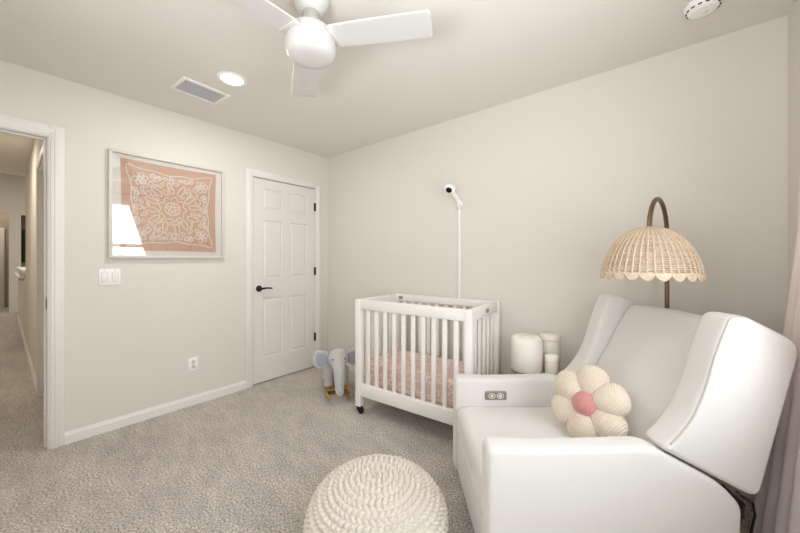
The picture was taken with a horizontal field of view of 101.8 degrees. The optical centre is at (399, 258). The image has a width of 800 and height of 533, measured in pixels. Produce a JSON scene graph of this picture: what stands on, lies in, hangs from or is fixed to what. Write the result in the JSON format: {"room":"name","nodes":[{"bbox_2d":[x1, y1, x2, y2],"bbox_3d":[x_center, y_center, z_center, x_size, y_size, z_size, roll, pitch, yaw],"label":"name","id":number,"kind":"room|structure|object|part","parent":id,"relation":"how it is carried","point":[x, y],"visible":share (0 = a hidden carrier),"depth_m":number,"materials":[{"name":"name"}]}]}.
{"room":"bedroom","nodes":[
{"label":"bedroom","id":0,"kind":"room"},
{"bbox_2d":[0,214,8,306],"bbox_3d":[-8.913,-0.362,9.873,0.100,3.200,6.000,0,0,39],"label":"wall","id":1,"kind":"structure","parent":0,"point":[4,218],"depth_m":8.34,"materials":[{"name":"beige paint"}]},
{"bbox_2d":[0,228,4,307],"bbox_3d":[-10.353,0.223,8.002,0.040,2.030,0.780,0,0,39],"label":"door","id":2,"kind":"structure","parent":1,"relation":"in","point":[2,230],"depth_m":8.27,"materials":[{"name":"white paint"}]},
{"bbox_2d":[0,173,25,312],"bbox_3d":[-7.720,-0.362,8.963,0.100,3.200,5.900,0,0,39],"label":"wall","id":3,"kind":"structure","parent":0,"point":[12,187],"depth_m":7.47,"materials":[{"name":"white paint"}]},
{"bbox_2d":[21,215,25,266],"bbox_3d":[-8.859,-0.062,8.518,0.100,2.600,1.430,0,0,39],"label":"wall","id":4,"kind":"structure","parent":0,"point":[23,218],"depth_m":7.96,"materials":[{"name":"beige paint"}]},
{"bbox_2d":[22,229,25,261],"bbox_3d":[-8.947,-0.322,8.293,0.047,0.800,0.910,0,0,39],"label":"television","id":5,"kind":"object","parent":4,"relation":"attached to","point":[23,230],"visible":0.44,"depth_m":7.95,"materials":[{"name":"black metal"}]},
{"bbox_2d":[18,139,42,374],"bbox_3d":[-5.075,0.018,4.480,7.070,2.440,0.100,0,0,39],"label":"wall","id":6,"kind":"structure","parent":0,"point":[26,287],"depth_m":3.78,"materials":[{"name":"white paint"}]},
{"bbox_2d":[14,272,24,279],"bbox_3d":[-6.539,0.287,5.576,2.616,0.074,0.066,0,0,39],"label":"stair handrail","id":7,"kind":"object","parent":6,"relation":"attached to","point":[16,273],"visible":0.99,"depth_m":4.94,"materials":[{"name":"white paint"}]},
{"bbox_2d":[16,267,25,274],"bbox_3d":[-6.548,0.196,5.685,3.365,0.065,0.160,0,0,39],"label":"wall cap","id":8,"kind":"object","parent":6,"relation":"attached to","point":[22,270],"visible":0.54,"depth_m":5.06,"materials":[{"name":"white paint"}]},
{"bbox_2d":[17,315,35,393],"bbox_3d":[-5.111,1.193,4.436,7.070,0.090,0.014,0,0,39],"label":"baseboard","id":9,"kind":"structure","parent":6,"relation":"attached to","point":[31,368],"depth_m":3.87,"materials":[{"name":"white paint"}]},
{"bbox_2d":[36,146,42,396],"bbox_3d":[-2.901,0.188,2.693,0.940,2.100,0.114,0,0,39],"label":"door frame","id":10,"kind":"structure","parent":6,"relation":"attached to","point":[39,165],"depth_m":2.91,"materials":[{"name":"white paint"}]},
{"bbox_2d":[0,60,327,431],"bbox_3d":[-1.916,0.018,2.665,0.120,2.440,3.440,0,0,39],"label":"wall","id":11,"kind":"structure","parent":0,"point":[129,345],"depth_m":2.49,"materials":[{"name":"white paint"}]},
{"bbox_2d":[0,114,64,449],"bbox_3d":[-2.578,0.183,1.839,0.144,2.109,0.940,0,0,39],"label":"door frame","id":12,"kind":"structure","parent":11,"relation":"attached to","point":[53,137],"depth_m":2.13,"materials":[{"name":"white paint"}]},
{"bbox_2d":[99,269,119,285],"bbox_3d":[-2.091,0.130,2.344,0.015,0.118,0.118,0,0,39],"label":"light switch","id":13,"kind":"object","parent":11,"relation":"attached to","point":[106,276],"visible":1,"depth_m":2.34,"materials":[{"name":"white plastic"}]},
{"bbox_2d":[65,380,246,444],"bbox_3d":[-1.544,1.198,3.014,0.014,0.080,2.189,0,0,39],"label":"baseboard","id":14,"kind":"structure","parent":11,"relation":"attached to","point":[95,429],"depth_m":2.51,"materials":[{"name":"white paint"}]},
{"bbox_2d":[108,148,223,257],"bbox_3d":[-1.842,-0.401,2.634,0.031,0.788,0.786,0,0,39],"label":"framed print","id":15,"kind":"object","parent":11,"relation":"attached to","point":[158,207],"visible":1,"depth_m":2.58,"materials":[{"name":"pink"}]},
{"bbox_2d":[188,356,197,371],"bbox_3d":[-1.755,0.893,2.759,0.010,0.115,0.072,0,0,39],"label":"power outlet","id":16,"kind":"object","parent":11,"relation":"attached to","point":[192,362],"visible":1,"depth_m":2.75,"materials":[{"name":"white plastic"}]},
{"bbox_2d":[246,167,320,387],"bbox_3d":[-1.228,0.182,3.464,0.112,2.112,0.866,0,0,39],"label":"door frame","id":17,"kind":"structure","parent":11,"relation":"attached to","point":[250,173],"depth_m":3.15,"materials":[{"name":"white paint"}]},
{"bbox_2d":[253,177,315,384],"bbox_3d":[-1.194,0.214,3.444,0.092,2.024,0.734,0,0,39],"label":"door","id":18,"kind":"structure","parent":11,"relation":"in","point":[284,269],"depth_m":3.41,"materials":[{"name":"white paint"}]},
{"bbox_3d":[-1.345,0.293,3.231,0.058,0.062,0.151,0,0,39],"label":"lever handle","id":19,"kind":"part","parent":18,"relation":"part of","materials":[{"name":"black metal"}]},
{"bbox_2d":[0,307,754,532],"bbox_3d":[-4.059,1.288,5.000,13.785,0.100,7.800,0,0,39],"label":"floor","id":20,"kind":"structure","parent":0,"point":[253,459],"depth_m":2.01,"materials":[{"name":"carpet"}]},
{"bbox_2d":[313,348,354,398],"bbox_3d":[-0.601,1.020,3.065,0.448,0.433,0.645,0,0,-18],"label":"elephant","id":21,"kind":"object","parent":20,"relation":"on","point":[335,372],"visible":0.98,"depth_m":2.87,"materials":[{"name":"plush fabric"},{"name":"wood"}]},
{"bbox_3d":[-0.612,1.200,3.088,0.208,0.028,0.239,0,0,-18],"label":"footboard","id":22,"kind":"part","parent":21,"relation":"part of","materials":[{"name":"brown wood"}]},
{"bbox_2d":[303,454,448,532],"bbox_3d":[-0.098,1.074,1.385,0.602,0.328,0.602,0,0,31],"label":"knitted pouf","id":23,"kind":"object","parent":20,"relation":"on","point":[379,493],"visible":1,"depth_m":1.29,"materials":[{"name":"beige fabric"}]},
{"bbox_2d":[355,293,499,425],"bbox_3d":[0.211,0.781,2.550,1.002,0.914,0.562,0,0,35],"label":"crib","id":24,"kind":"object","parent":20,"relation":"on","point":[487,312],"visible":0.63,"depth_m":2.40,"materials":[{"name":"white paint"}]},
{"bbox_3d":[-0.325,0.750,2.614,0.052,0.852,0.052,0,0,35],"label":"corner post","id":25,"kind":"part","parent":24,"relation":"part of","materials":[{"name":"white paint"}]},
{"bbox_3d":[-0.179,0.363,2.823,0.038,0.078,0.458,0,0,35],"label":"rail","id":26,"kind":"part","parent":24,"relation":"part of","materials":[{"name":"white paint"}]},
{"bbox_3d":[-0.032,0.750,3.032,0.052,0.852,0.052,0,0,35],"label":"corner post","id":27,"kind":"part","parent":24,"relation":"part of","materials":[{"name":"white paint"}]},
{"bbox_3d":[0.059,1.042,2.344,0.886,0.097,0.038,0,0,35],"label":"rail","id":28,"kind":"part","parent":24,"relation":"part of","materials":[{"name":"white paint"}]},
{"bbox_3d":[0.059,0.362,2.344,0.886,0.076,0.038,0,0,35],"label":"rail","id":29,"kind":"part","parent":24,"relation":"part of","materials":[{"name":"white paint"}]},
{"bbox_2d":[370,349,477,407],"bbox_3d":[0.206,0.910,2.554,0.874,0.203,0.450,0,0,35],"label":"mattress","id":30,"kind":"object","parent":24,"relation":"on","point":[450,362],"visible":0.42,"depth_m":2.43,"materials":[{"name":"pink fabric"}]},
{"bbox_3d":[0.353,0.352,2.764,0.886,0.056,0.038,0,0,35],"label":"rail","id":31,"kind":"part","parent":24,"relation":"part of","materials":[{"name":"white paint"}]},
{"bbox_3d":[0.444,0.750,2.076,0.052,0.852,0.052,0,0,35],"label":"corner post","id":32,"kind":"part","parent":24,"relation":"part of","materials":[{"name":"white paint"}]},
{"bbox_3d":[0.591,0.363,2.284,0.038,0.078,0.458,0,0,35],"label":"rail","id":33,"kind":"part","parent":24,"relation":"part of","materials":[{"name":"white paint"}]},
{"bbox_3d":[0.737,0.750,2.494,0.052,0.852,0.052,0,0,35],"label":"corner post","id":34,"kind":"part","parent":24,"relation":"part of","materials":[{"name":"white paint"}]},
{"bbox_2d":[453,293,796,532],"bbox_3d":[0.870,0.715,1.545,1.115,1.024,0.786,0,0,0],"label":"recliner armchair","id":35,"kind":"object","parent":20,"relation":"on","point":[708,392],"visible":0.84,"depth_m":1.16,"materials":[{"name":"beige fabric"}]},
{"bbox_3d":[0.359,1.088,1.545,0.082,0.230,0.582,0,0,0],"label":"footrest panel","id":36,"kind":"part","parent":35,"relation":"part of","materials":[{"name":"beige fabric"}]},
{"bbox_3d":[0.540,0.769,1.833,0.119,0.045,0.013,0,0,0],"label":"control plate","id":37,"kind":"part","parent":35,"relation":"part of","materials":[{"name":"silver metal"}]},
{"bbox_3d":[0.769,0.938,1.885,0.915,0.530,0.100,0,0,0],"label":"arm","id":38,"kind":"part","parent":35,"relation":"part of","materials":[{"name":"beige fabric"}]},
{"bbox_2d":[457,407,570,500],"bbox_3d":[0.669,0.892,1.545,0.702,0.182,0.592,0,0,0],"label":"seat cushion","id":39,"kind":"object","parent":35,"relation":"on","point":[474,424],"depth_m":1.58,"materials":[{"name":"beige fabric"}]},
{"bbox_2d":[551,365,630,436],"bbox_3d":[0.850,0.654,1.468,0.181,0.332,0.315,0,0,-22],"label":"pillow","id":40,"kind":"object","parent":35,"relation":"on","point":[585,400],"visible":0.98,"depth_m":1.42,"materials":[{"name":"beige fabric"}]},
{"bbox_3d":[0.842,0.651,1.462,0.136,0.120,0.120,21,-12,-35],"label":"flower","id":41,"kind":"part","parent":40,"relation":"part of","materials":[{"name":"pink fabric"}]},
{"bbox_3d":[0.769,0.938,1.205,0.915,0.530,0.100,0,0,0],"label":"arm","id":42,"kind":"part","parent":35,"relation":"part of","materials":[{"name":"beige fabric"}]},
{"bbox_2d":[596,305,701,461],"bbox_3d":[1.167,0.588,1.545,0.464,0.692,0.566,0,0,0],"label":"cushion","id":43,"kind":"object","parent":35,"relation":"on","point":[646,351],"depth_m":1.48,"materials":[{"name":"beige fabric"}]},
{"bbox_2d":[600,197,706,308],"bbox_3d":[1.282,0.460,1.669,0.406,1.557,0.710,0,0,39],"label":"floor lamp","id":44,"kind":"object","parent":20,"relation":"on","point":[689,258],"visible":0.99,"depth_m":1.44,"materials":[{"name":"beige wicker"}]},
{"bbox_3d":[1.187,0.013,1.550,0.060,0.100,0.060,0,0,39],"label":"light bulb","id":45,"kind":"part","parent":44,"relation":"part of","materials":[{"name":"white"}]},
{"bbox_3d":[1.187,-0.029,1.550,0.399,0.251,0.401,0,0,39],"label":"lamp shade","id":46,"kind":"part","parent":44,"relation":"part of","materials":[{"name":"wicker"}]},
{"bbox_3d":[0.907,0.989,2.120,0.350,0.501,0.350,0,0,39],"label":"side table","id":47,"kind":"object","parent":20,"relation":"on","visible":0},
{"bbox_2d":[511,333,542,373],"bbox_3d":[0.823,0.615,2.111,0.193,0.246,0.193,0,0,39],"label":"humidifier","id":48,"kind":"object","parent":47,"relation":"on","point":[526,349],"visible":0.88,"depth_m":2.03,"materials":[{"name":"white plastic"}]},
{"bbox_2d":[539,332,560,371],"bbox_3d":[0.995,0.616,2.164,0.134,0.244,0.134,0,0,39],"label":"canister","id":49,"kind":"object","parent":47,"relation":"on","point":[551,341],"visible":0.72,"depth_m":2.11,"materials":[{"name":"white ceramic"}]},
{"bbox_3d":[0.995,0.514,2.164,0.134,0.041,0.134,0,0,39],"label":"lid","id":50,"kind":"part","parent":49,"relation":"part of","materials":[{"name":"white ceramic"}]},
{"bbox_2d":[545,353,557,374],"bbox_3d":[0.943,0.666,2.025,0.076,0.144,0.076,0,0,39],"label":"lotion bottle","id":51,"kind":"object","parent":47,"relation":"on","point":[551,360],"visible":0.77,"depth_m":2.00,"materials":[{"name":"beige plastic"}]},
{"bbox_2d":[0,0,794,175],"bbox_3d":[-1.294,-1.582,3.642,7.785,0.760,6.000,0,0,39],"label":"ceiling","id":52,"kind":"structure","parent":0,"point":[479,55],"depth_m":1.91,"materials":[{"name":"white paint"}]},
{"bbox_2d":[169,76,230,104],"bbox_3d":[-1.425,-1.197,2.325,0.230,0.011,0.310,0,0,35],"label":"ceiling vent","id":53,"kind":"object","parent":52,"relation":"in","point":[188,86],"visible":1,"depth_m":2.31,"materials":[{"name":"white metal"}]},
{"bbox_2d":[216,71,246,86],"bbox_3d":[-1.122,-1.198,2.171,0.184,0.009,0.184,0,0,39],"label":"recessed light","id":54,"kind":"object","parent":52,"relation":"in","point":[229,78],"visible":1,"depth_m":2.16,"materials":[{"name":"white plastic"}]},
{"bbox_2d":[225,0,432,96],"bbox_3d":[-0.477,-1.062,1.415,1.022,0.281,0.897,0,0,39],"label":"ceiling fan","id":55,"kind":"object","parent":52,"relation":"hanging from","point":[311,43],"visible":1,"depth_m":1.43,"materials":[{"name":"white metal"}]},
{"bbox_3d":[-0.623,-1.014,1.251,0.148,0.023,0.459,0,0,39],"label":"blade","id":56,"kind":"part","parent":55,"relation":"part of","materials":[{"name":"white plastic"}]},
{"bbox_3d":[-0.523,-1.014,1.807,0.147,0.023,0.458,0,0,-20],"label":"blade","id":57,"kind":"part","parent":55,"relation":"part of","materials":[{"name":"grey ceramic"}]},
{"bbox_3d":[-0.089,-1.014,1.443,0.458,0.023,0.147,0,0,10],"label":"blade","id":58,"kind":"part","parent":55,"relation":"part of","materials":[{"name":"white plastic"}]},
{"bbox_2d":[683,0,722,19],"bbox_3d":[1.425,-1.180,1.528,0.140,0.044,0.140,0,0,39],"label":"smoke detector","id":59,"kind":"object","parent":52,"relation":"attached to","point":[695,9],"visible":1,"depth_m":1.51,"materials":[{"name":"white plastic"}]},
{"bbox_2d":[328,15,787,465],"bbox_3d":[0.612,0.018,2.742,3.695,2.440,0.120,0,0,39],"label":"wall","id":60,"kind":"structure","parent":0,"point":[546,182],"depth_m":2.20,"materials":[{"name":"white paint"}]},
{"bbox_2d":[444,184,462,360],"bbox_3d":[0.439,0.164,2.690,0.098,1.547,0.195,0,0,39],"label":"camera","id":61,"kind":"object","parent":60,"relation":"attached to","point":[448,188],"visible":0.91,"depth_m":2.73,"materials":[{"name":"white plastic"}]},
{"bbox_3d":[0.462,-0.499,2.705,0.142,0.156,0.042,0,0,-43],"label":"arm","id":62,"kind":"part","parent":61,"relation":"part of","materials":[{"name":"white plastic"}]},
{"bbox_2d":[346,362,755,500],"bbox_3d":[0.523,1.198,2.728,3.575,0.080,0.014,0,0,39],"label":"baseboard","id":63,"kind":"structure","parent":60,"relation":"attached to","point":[733,489],"depth_m":1.73,"materials":[{"name":"white paint"}]},
{"bbox_2d":[788,0,799,294],"bbox_3d":[0.906,0.018,0.279,0.120,2.440,3.320,0,0,39],"label":"wall","id":64,"kind":"structure","parent":0,"point":[794,14],"depth_m":1.53,"materials":[{"name":"white paint"}]},
{"bbox_3d":[0.804,-1.028,0.279,0.038,0.024,2.490,0,0,39],"label":"curtain rod","id":65,"kind":"object","parent":64,"relation":"attached to","visible":0},
{"bbox_2d":[749,178,799,532],"bbox_3d":[1.360,0.098,1.081,0.161,2.240,0.915,0,0,39],"label":"curtain","id":66,"kind":"object","parent":65,"relation":"hanging from","point":[777,501],"visible":0.7,"depth_m":1.29,"materials":[{"name":"pink fabric"}]}
]}

